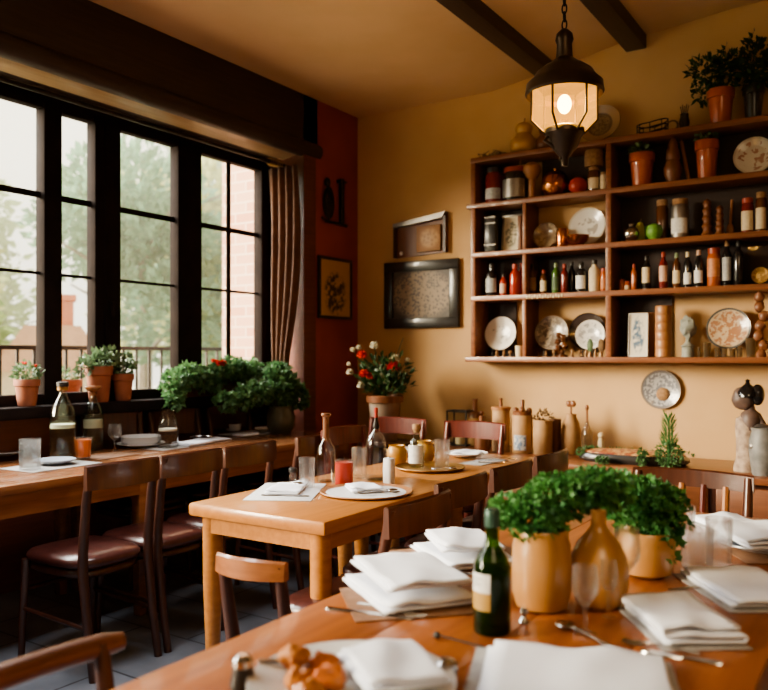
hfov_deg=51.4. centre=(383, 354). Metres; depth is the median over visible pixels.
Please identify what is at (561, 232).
jar
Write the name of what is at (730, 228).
wooden spoon
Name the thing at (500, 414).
canister
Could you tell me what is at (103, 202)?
window
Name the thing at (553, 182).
copper pot
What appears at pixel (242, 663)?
pepper mill
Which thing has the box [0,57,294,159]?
trim
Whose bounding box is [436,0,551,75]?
ceiling beam
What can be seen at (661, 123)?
wire basket
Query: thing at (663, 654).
table knife
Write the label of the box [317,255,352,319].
framed print
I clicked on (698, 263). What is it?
bottle
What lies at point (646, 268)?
bottle
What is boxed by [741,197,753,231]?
jar
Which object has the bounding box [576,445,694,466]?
platter
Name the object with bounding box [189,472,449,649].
dining table
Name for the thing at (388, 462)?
salt shaker
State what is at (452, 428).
dining chair
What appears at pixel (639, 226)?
pear
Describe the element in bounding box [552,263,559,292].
bottle
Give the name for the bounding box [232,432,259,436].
napkin
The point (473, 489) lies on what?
dining chair
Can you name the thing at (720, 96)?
potted plant
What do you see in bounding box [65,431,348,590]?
dining table
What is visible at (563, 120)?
bulb socket
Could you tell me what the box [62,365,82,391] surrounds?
potted plant
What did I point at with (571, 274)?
bottle
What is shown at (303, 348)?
wall
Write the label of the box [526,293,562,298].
trim
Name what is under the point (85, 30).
ceiling beam
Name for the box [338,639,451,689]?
napkin
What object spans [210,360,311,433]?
potted plant
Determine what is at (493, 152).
dried herbs
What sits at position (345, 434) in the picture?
dining chair
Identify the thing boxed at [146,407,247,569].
dining chair
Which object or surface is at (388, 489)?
spoon
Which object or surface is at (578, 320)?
decorative plate
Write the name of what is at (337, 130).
wall
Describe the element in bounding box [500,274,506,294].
bottle
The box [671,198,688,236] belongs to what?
jar
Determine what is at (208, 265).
tree
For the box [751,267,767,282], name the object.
dish
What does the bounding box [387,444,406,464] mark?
honey jar
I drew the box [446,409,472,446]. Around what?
wire lantern
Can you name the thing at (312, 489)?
placemat
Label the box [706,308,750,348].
decorative plate
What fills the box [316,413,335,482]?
carafe
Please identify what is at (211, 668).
dining table
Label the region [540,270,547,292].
bottle
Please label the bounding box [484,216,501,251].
jar
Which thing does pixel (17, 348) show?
balcony railing
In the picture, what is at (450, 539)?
napkin
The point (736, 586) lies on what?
napkin
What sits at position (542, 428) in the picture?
canister
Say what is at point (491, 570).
bottle
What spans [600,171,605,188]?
jar
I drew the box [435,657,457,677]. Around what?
spoon
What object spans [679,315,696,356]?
figurine
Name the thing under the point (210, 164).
tree
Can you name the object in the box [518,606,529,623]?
stopper
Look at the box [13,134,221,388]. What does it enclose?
tree
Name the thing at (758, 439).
pitcher
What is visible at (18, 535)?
wall
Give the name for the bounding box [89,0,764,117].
ceiling
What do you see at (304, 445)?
dining chair
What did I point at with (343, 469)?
candle jar
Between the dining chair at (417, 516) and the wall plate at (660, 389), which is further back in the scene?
the wall plate at (660, 389)
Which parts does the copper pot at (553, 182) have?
lid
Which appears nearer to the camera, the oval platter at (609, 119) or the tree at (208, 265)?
the oval platter at (609, 119)
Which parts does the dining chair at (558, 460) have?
seat, rail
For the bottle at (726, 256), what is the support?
on the wall shelf
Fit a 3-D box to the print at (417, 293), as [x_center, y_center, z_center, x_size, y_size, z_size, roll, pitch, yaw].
[0.279,-0.455,5.992,0.566,0.429,0.009,0,0,33]
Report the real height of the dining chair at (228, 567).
0.764 m
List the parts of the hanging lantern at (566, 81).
bulb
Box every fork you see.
[356,602,427,617]
[359,490,399,493]
[621,638,699,654]
[667,585,699,589]
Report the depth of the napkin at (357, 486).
3.17 m
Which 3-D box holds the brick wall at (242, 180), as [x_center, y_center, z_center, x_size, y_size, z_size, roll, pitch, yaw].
[-0.944,-0.450,6.838,0.490,3.700,0.740,0,0,33]
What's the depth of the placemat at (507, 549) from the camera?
2.22 m
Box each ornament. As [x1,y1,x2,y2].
[321,177,347,226]
[623,223,639,240]
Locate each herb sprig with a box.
[594,455,609,464]
[636,447,649,466]
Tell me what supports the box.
on the wall shelf
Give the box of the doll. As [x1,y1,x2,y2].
[598,433,603,447]
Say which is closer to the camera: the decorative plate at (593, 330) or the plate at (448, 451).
the plate at (448, 451)
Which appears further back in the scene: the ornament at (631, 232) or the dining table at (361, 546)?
the ornament at (631, 232)
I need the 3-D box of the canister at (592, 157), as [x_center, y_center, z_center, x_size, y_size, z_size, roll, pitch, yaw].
[1.355,-1.266,5.149,0.120,0.105,0.119,0,0,33]
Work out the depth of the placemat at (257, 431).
5.63 m
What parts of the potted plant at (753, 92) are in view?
pot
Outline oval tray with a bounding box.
[395,461,464,473]
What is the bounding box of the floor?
[0,533,418,689]
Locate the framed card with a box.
[628,313,648,356]
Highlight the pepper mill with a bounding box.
[229,652,254,689]
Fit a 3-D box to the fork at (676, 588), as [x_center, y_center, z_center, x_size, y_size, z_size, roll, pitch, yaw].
[0.744,0.544,1.870,0.160,0.010,0.025,0,0,-3]
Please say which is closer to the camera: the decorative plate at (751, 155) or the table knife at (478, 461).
the table knife at (478, 461)
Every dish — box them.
[225,423,241,430]
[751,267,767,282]
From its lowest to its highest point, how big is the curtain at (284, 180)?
1.778 m
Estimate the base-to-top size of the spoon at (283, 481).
0.010 m
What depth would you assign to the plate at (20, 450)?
4.29 m
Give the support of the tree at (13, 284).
on the ground
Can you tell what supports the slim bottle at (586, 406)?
on the sideboard
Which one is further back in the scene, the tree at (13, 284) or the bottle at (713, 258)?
the tree at (13, 284)
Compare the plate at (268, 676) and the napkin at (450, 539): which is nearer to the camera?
the plate at (268, 676)
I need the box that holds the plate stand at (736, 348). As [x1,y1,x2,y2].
[718,347,737,356]
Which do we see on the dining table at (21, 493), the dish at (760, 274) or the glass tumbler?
the glass tumbler
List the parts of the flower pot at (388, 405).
flower, flower, flower, flower, flower, pot, flower, flower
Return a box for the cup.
[515,346,522,356]
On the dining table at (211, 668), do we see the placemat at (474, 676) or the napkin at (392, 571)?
the placemat at (474, 676)
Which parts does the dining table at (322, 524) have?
leg, leg, leg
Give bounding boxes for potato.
[277,643,311,669]
[284,663,312,689]
[291,676,325,689]
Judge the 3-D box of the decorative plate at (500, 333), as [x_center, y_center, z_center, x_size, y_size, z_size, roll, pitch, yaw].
[0.810,-0.152,5.549,0.235,0.232,0.053,0,0,34]
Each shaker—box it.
[289,467,296,472]
[383,457,394,483]
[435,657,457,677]
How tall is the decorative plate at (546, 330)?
0.229 m
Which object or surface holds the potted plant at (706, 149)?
on the wall shelf
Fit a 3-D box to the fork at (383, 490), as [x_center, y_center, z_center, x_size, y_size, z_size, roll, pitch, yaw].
[-0.017,0.532,3.100,0.160,0.010,0.025,0,0,-10]
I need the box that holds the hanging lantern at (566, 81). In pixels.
[525,0,604,166]
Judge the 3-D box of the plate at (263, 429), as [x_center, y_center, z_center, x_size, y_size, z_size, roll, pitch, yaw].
[-0.842,0.530,5.696,0.170,0.023,0.170,0,0,33]
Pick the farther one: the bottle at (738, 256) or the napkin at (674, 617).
the bottle at (738, 256)
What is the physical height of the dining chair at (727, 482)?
0.844 m
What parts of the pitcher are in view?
lid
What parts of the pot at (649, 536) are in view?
pot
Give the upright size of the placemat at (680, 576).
0.003 m
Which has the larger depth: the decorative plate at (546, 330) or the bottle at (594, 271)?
the decorative plate at (546, 330)
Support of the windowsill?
attached to the wall at (18, 535)
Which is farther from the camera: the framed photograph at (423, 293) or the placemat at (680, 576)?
the framed photograph at (423, 293)
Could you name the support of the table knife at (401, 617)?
on the dining table at (211, 668)
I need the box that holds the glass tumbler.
[75,439,90,456]
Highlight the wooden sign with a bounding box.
[393,211,447,258]
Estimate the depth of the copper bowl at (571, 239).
5.12 m
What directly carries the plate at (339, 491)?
on the dining table at (322, 524)
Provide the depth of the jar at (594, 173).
5.12 m
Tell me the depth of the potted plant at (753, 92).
4.60 m
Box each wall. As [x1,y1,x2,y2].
[0,404,267,593]
[222,162,253,377]
[269,96,315,479]
[316,100,357,475]
[358,0,767,467]
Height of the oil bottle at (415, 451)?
0.208 m
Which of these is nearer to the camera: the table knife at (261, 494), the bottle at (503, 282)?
the table knife at (261, 494)
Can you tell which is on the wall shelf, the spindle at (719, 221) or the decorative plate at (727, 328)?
the spindle at (719, 221)
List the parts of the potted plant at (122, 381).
pot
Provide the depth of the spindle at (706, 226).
4.76 m
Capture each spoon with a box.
[269,481,302,483]
[358,488,397,491]
[433,631,483,647]
[555,620,612,645]
[726,199,733,232]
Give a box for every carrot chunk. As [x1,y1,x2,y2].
[304,650,339,672]
[312,663,346,689]
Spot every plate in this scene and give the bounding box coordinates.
[0,449,23,456]
[35,456,75,464]
[116,441,164,447]
[246,640,456,689]
[254,427,268,431]
[319,483,411,500]
[445,449,486,457]
[485,317,515,349]
[533,222,556,247]
[535,316,567,349]
[568,208,605,243]
[569,313,605,349]
[575,320,604,348]
[641,370,680,408]
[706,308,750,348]
[714,533,767,553]
[733,137,767,172]
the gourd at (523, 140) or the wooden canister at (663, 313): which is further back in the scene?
the gourd at (523, 140)
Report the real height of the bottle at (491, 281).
0.226 m
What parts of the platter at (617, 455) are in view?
dish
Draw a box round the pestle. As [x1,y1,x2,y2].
[523,162,540,196]
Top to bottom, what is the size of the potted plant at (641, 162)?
0.290 m
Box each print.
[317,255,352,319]
[393,269,448,318]
[501,214,522,250]
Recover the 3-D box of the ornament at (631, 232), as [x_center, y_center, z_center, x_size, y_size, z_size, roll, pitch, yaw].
[1.546,-0.766,4.990,0.100,0.118,0.100,0,0,33]
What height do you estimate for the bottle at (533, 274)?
0.207 m
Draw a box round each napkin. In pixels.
[171,439,212,445]
[193,437,231,441]
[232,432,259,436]
[264,480,308,494]
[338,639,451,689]
[343,573,472,614]
[345,482,382,492]
[350,551,472,592]
[411,542,511,569]
[425,527,505,552]
[451,449,482,454]
[477,640,672,689]
[621,591,748,644]
[680,565,767,607]
[692,511,750,526]
[709,518,767,549]
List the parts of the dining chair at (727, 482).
leg, rail, leg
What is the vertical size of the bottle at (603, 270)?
0.152 m
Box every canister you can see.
[491,398,510,451]
[512,399,532,453]
[531,408,554,454]
[551,418,560,451]
[584,149,603,168]
[655,305,671,356]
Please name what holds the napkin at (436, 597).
on the placemat at (351, 597)
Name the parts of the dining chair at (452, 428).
leg, leg, seat, rail, leg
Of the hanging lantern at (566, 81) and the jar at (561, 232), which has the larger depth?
the jar at (561, 232)
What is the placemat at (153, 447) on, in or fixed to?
on the dining table at (285, 443)
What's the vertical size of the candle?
0.124 m
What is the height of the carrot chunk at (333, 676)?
0.046 m
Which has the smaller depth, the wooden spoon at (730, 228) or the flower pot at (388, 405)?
the wooden spoon at (730, 228)
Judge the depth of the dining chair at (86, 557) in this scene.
3.35 m
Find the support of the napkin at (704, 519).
on the placemat at (695, 523)
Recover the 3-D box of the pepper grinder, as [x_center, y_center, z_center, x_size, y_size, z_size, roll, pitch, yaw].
[0.639,0.471,5.600,0.120,0.326,0.119,0,0,-16]
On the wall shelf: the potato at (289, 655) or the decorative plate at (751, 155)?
the decorative plate at (751, 155)
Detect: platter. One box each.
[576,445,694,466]
[579,105,620,140]
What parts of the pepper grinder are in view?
knob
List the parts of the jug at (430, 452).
handle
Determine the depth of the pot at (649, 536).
1.95 m
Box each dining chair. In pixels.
[0,632,125,689]
[18,456,161,683]
[80,411,191,589]
[96,447,224,652]
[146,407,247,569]
[163,440,276,608]
[205,405,290,552]
[215,552,290,640]
[234,434,338,590]
[289,489,451,613]
[320,425,425,559]
[332,417,426,567]
[340,471,487,575]
[404,458,532,546]
[405,420,505,539]
[462,448,568,528]
[633,467,754,517]
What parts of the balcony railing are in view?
rail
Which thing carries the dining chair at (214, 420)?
on the floor
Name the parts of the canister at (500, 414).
lid, knob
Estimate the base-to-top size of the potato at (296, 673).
0.041 m
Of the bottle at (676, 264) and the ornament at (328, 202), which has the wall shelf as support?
the bottle at (676, 264)
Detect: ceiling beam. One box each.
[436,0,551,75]
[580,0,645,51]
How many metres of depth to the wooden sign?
5.97 m
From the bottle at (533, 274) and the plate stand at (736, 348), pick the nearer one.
the plate stand at (736, 348)
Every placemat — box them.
[0,460,101,472]
[76,452,139,459]
[137,443,203,450]
[217,430,270,436]
[243,483,325,500]
[339,584,472,622]
[389,542,511,571]
[460,458,506,465]
[464,647,679,689]
[617,607,752,651]
[672,573,767,613]
[691,520,718,532]
[705,538,767,563]
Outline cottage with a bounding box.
[2,294,86,394]
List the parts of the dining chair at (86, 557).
leg, seat, seat frame, leg, leg, rail, leg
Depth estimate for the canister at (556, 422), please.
5.17 m
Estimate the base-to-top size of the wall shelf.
1.410 m
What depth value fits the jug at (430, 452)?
4.06 m
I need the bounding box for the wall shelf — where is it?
[465,114,767,362]
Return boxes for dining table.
[0,455,147,616]
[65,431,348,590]
[113,498,767,689]
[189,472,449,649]
[353,450,532,555]
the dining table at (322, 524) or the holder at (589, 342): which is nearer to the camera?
the dining table at (322, 524)
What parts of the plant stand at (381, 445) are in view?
leg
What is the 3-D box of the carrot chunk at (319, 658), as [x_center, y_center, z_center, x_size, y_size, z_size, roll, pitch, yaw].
[-0.103,0.523,1.346,0.056,0.050,0.062,0,0,42]
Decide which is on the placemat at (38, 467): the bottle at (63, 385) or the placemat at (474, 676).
the bottle at (63, 385)
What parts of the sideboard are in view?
door, door, door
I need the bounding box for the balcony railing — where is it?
[0,345,221,394]
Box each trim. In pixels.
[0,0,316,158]
[0,31,322,158]
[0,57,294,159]
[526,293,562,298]
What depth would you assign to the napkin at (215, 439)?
5.08 m
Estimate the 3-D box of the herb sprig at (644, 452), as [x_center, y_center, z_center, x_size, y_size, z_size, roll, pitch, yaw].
[1.467,0.580,4.528,0.080,0.122,0.074,0,0,33]
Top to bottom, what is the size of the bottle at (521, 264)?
0.225 m
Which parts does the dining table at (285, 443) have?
leg, leg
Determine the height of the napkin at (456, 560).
0.020 m
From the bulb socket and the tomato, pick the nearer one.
the bulb socket
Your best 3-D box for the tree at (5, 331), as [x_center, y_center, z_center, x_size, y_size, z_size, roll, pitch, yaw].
[-5.524,0.505,8.907,2.655,3.508,3.086,0,0,-3]
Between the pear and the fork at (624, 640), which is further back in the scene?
the pear
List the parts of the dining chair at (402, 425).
leg, rail, leg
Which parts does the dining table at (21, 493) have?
leg, leg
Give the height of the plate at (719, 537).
0.023 m
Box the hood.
[525,28,604,106]
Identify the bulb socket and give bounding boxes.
[560,119,568,122]
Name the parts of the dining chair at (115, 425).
leg, rail, leg, seat, seat frame, leg, leg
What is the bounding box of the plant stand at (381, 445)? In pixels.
[358,438,411,535]
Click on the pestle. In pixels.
(532, 170)
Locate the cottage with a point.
(72, 335)
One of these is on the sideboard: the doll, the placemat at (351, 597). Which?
the doll
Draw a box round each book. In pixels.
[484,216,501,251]
[518,216,522,248]
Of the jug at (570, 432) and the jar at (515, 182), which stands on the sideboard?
the jug at (570, 432)
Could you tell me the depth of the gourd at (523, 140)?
5.36 m
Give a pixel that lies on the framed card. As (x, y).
(638, 323)
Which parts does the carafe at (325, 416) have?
glass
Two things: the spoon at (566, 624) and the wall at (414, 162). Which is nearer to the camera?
the spoon at (566, 624)
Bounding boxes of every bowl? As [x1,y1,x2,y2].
[120,434,160,439]
[120,437,160,441]
[120,439,160,444]
[564,234,589,244]
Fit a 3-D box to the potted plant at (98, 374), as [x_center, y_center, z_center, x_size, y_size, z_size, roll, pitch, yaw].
[-1.697,0.104,4.734,0.226,0.351,0.358,0,0,33]
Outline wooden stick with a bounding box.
[680,140,690,178]
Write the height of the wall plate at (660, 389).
0.246 m
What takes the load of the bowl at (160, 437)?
on the bowl at (155, 441)
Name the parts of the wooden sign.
panel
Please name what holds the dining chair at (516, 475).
on the floor
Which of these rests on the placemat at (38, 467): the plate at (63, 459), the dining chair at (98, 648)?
the plate at (63, 459)
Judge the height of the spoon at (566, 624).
0.010 m
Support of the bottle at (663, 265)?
on the wall shelf
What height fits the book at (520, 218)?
0.237 m
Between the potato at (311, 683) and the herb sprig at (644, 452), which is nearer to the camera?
the potato at (311, 683)
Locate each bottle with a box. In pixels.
[49,381,75,456]
[82,386,103,450]
[409,424,424,467]
[473,507,510,636]
[474,416,489,452]
[485,264,497,295]
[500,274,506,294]
[510,264,519,294]
[519,263,522,293]
[530,264,536,293]
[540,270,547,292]
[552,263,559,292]
[561,264,567,292]
[568,262,575,291]
[576,262,586,291]
[583,405,590,428]
[589,260,599,290]
[600,268,605,290]
[631,264,636,288]
[642,256,650,288]
[659,252,667,287]
[673,253,680,287]
[684,252,691,286]
[694,250,702,286]
[707,247,720,285]
[722,241,731,284]
[733,240,743,284]
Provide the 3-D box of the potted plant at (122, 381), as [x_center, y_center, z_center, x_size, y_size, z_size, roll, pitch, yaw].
[-1.600,0.125,4.895,0.168,0.308,0.175,0,0,-1]
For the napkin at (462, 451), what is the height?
0.027 m
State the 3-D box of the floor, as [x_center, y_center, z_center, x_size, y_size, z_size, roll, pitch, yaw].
[-0.020,1.350,1.442,7.000,0.100,8.200,0,0,33]
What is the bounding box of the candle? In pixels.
[455,437,464,444]
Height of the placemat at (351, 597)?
0.003 m
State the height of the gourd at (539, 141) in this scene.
0.200 m
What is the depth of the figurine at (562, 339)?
5.23 m
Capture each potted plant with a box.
[8,359,45,406]
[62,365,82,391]
[72,343,123,402]
[112,352,137,400]
[627,141,654,184]
[682,44,750,122]
[693,131,720,177]
[727,28,767,117]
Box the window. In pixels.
[0,82,271,406]
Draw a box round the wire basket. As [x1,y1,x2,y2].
[636,118,668,132]
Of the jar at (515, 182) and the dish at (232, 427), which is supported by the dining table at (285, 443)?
the dish at (232, 427)
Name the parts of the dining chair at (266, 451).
leg, seat, seat frame, leg, rail, leg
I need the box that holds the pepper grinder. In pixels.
[467,399,483,445]
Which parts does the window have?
rail, handle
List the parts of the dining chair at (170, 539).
leg, seat, leg, leg, seat frame, rail, leg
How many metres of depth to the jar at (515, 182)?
5.37 m
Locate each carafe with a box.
[157,410,177,448]
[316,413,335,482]
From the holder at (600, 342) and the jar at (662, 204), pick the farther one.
the holder at (600, 342)
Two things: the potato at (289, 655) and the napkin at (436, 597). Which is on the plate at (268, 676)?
the potato at (289, 655)
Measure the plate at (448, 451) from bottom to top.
0.023 m
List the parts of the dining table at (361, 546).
leg, leg, leg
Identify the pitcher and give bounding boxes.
[748,424,767,476]
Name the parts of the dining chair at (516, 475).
seat, leg, rail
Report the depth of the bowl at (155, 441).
4.67 m
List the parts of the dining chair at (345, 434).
leg, rail, leg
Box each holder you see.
[587,339,592,356]
[598,339,603,356]
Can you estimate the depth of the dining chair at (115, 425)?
4.76 m
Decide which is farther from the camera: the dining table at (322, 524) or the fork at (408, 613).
the dining table at (322, 524)
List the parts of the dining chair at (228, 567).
leg, rail, leg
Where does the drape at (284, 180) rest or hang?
hanging from the curtain at (284, 180)
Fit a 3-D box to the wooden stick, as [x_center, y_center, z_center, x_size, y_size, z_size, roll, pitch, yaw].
[1.849,-1.188,4.896,0.021,0.273,0.081,0,0,-28]
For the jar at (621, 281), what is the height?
0.075 m
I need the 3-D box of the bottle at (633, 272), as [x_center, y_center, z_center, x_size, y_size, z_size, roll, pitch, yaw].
[1.570,-0.488,5.011,0.037,0.166,0.036,0,0,33]
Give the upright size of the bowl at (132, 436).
0.035 m
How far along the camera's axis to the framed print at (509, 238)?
5.53 m
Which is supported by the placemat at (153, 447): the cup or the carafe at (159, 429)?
the carafe at (159, 429)
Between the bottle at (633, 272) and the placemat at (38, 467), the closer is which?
the placemat at (38, 467)
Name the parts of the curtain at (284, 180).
rail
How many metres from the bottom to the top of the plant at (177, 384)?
0.381 m
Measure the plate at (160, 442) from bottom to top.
0.023 m
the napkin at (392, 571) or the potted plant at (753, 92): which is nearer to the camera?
the napkin at (392, 571)
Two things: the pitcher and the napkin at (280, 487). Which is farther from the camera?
the pitcher
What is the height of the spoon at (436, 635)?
0.014 m
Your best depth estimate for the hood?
2.97 m
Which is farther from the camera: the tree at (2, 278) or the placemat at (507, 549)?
the tree at (2, 278)
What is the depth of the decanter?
3.50 m
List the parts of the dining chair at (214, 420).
leg, rail, leg, leg, seat, seat frame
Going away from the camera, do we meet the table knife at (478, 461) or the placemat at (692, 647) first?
the placemat at (692, 647)
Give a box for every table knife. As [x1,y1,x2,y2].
[258,658,343,663]
[261,494,308,496]
[326,607,413,619]
[478,461,510,462]
[640,649,721,665]
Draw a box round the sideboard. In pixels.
[404,442,767,540]
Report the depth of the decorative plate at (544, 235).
5.38 m
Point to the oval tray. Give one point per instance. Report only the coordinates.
(427, 469)
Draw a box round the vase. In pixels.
[571,509,628,610]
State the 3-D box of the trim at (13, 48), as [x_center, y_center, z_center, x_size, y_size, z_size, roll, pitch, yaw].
[-2.538,-1.500,2.778,0.120,0.117,7.510,0,0,33]
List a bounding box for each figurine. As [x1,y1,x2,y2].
[554,332,567,356]
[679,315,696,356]
[731,379,765,472]
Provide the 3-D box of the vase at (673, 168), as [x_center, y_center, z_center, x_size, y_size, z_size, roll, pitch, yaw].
[1.768,-1.190,4.882,0.106,0.286,0.105,0,0,33]
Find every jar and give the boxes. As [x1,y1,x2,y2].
[335,461,352,484]
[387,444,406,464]
[485,166,502,201]
[502,166,527,199]
[556,228,568,245]
[588,166,599,189]
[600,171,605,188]
[619,279,624,289]
[624,281,629,289]
[656,199,667,237]
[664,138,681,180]
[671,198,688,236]
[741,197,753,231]
[756,191,766,230]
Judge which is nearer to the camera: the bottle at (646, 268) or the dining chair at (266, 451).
the dining chair at (266, 451)
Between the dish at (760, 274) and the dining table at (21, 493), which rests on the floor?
the dining table at (21, 493)
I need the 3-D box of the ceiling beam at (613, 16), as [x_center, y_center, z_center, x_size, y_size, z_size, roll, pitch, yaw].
[-0.545,-2.030,1.781,0.130,0.140,8.000,0,0,33]
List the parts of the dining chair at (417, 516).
seat, leg, rail, leg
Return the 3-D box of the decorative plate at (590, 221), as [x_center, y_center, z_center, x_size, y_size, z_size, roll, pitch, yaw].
[1.327,-0.842,5.215,0.252,0.248,0.056,0,0,34]
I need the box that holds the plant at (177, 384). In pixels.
[156,354,264,412]
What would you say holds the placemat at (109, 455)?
on the dining table at (285, 443)
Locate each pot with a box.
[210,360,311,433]
[346,339,417,441]
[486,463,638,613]
[541,169,568,194]
[597,467,696,579]
[679,104,689,126]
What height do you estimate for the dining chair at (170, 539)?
0.869 m
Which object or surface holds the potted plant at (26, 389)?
on the windowsill
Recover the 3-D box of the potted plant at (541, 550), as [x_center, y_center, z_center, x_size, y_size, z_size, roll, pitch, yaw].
[0.400,0.401,1.813,0.385,0.297,0.197,0,0,-31]
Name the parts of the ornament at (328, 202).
post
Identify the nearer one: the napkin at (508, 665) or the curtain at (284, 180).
the napkin at (508, 665)
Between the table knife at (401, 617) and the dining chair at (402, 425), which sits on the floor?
the dining chair at (402, 425)
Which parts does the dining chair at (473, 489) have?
seat, rail, leg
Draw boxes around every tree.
[0,179,35,344]
[0,276,9,309]
[0,300,14,344]
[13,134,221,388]
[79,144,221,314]
[82,153,221,365]
[202,249,221,367]
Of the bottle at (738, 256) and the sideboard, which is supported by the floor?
the sideboard
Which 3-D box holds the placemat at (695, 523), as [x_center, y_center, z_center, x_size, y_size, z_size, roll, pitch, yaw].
[1.109,0.548,2.521,0.184,0.003,0.269,0,0,-7]
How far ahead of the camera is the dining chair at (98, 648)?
1.51 m
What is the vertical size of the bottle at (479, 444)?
0.237 m
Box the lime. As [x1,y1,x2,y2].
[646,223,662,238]
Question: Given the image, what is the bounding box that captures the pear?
[636,219,644,239]
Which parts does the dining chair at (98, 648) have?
leg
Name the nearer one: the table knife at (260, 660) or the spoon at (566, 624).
the table knife at (260, 660)
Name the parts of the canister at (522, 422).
lid, grinder knob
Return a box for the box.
[642,312,654,356]
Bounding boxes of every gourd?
[510,118,535,151]
[536,123,550,148]
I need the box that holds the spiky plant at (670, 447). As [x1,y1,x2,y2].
[653,410,684,467]
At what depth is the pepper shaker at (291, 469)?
3.49 m
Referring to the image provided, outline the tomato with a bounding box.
[568,176,586,191]
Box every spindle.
[701,198,712,234]
[715,205,723,233]
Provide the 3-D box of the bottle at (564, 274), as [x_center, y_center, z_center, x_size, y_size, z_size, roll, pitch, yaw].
[1.189,-0.502,5.257,0.047,0.194,0.046,0,0,33]
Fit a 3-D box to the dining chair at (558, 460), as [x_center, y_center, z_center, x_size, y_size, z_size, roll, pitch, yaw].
[0.638,0.883,3.982,0.508,0.839,0.448,0,0,33]
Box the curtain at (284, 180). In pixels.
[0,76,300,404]
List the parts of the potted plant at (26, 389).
pot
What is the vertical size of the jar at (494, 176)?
0.248 m
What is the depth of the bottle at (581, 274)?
5.17 m
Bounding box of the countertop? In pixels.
[407,442,767,485]
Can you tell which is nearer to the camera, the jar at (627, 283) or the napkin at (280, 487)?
the napkin at (280, 487)
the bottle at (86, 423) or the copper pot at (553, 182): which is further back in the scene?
the copper pot at (553, 182)
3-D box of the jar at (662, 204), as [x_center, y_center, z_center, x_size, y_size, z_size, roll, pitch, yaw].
[1.728,-0.835,4.956,0.074,0.255,0.073,0,0,33]
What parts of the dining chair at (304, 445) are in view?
leg, leg, leg, rail, leg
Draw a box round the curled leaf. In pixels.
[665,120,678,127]
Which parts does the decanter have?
glass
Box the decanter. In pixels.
[365,407,386,481]
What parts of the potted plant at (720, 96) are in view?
pot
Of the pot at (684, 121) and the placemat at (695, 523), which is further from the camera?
the pot at (684, 121)
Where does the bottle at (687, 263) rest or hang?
on the wall shelf
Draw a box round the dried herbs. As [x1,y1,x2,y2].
[478,150,505,156]
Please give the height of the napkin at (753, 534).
0.031 m
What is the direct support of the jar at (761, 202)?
on the wall shelf
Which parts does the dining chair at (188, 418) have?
leg, rail, leg, leg, seat, seat frame, leg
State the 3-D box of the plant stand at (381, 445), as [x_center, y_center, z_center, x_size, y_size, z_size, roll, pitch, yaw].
[0.007,0.951,5.592,0.380,0.701,0.380,0,0,33]
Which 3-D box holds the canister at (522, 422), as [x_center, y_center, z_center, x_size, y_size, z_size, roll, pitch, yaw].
[0.902,0.463,5.203,0.133,0.344,0.133,0,0,33]
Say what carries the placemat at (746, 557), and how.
on the dining table at (211, 668)
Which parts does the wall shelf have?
panel, panel, panel, panel, panel, panel, panel, panel, panel, panel, carved post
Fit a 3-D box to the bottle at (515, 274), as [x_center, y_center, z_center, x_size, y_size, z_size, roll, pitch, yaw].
[0.894,-0.513,5.447,0.072,0.215,0.071,0,0,33]
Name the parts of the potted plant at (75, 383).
pot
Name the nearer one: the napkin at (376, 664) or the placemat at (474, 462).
the napkin at (376, 664)
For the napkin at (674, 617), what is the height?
0.038 m
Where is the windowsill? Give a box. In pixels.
[0,396,244,420]
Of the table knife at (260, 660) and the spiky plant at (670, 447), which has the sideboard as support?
the spiky plant at (670, 447)
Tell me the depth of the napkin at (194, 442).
4.82 m
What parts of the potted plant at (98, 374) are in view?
pot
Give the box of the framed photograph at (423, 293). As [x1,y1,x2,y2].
[384,258,459,328]
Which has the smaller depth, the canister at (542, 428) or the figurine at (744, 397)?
the figurine at (744, 397)
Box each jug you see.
[417,440,437,460]
[561,400,580,453]
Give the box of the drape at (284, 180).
[269,164,300,404]

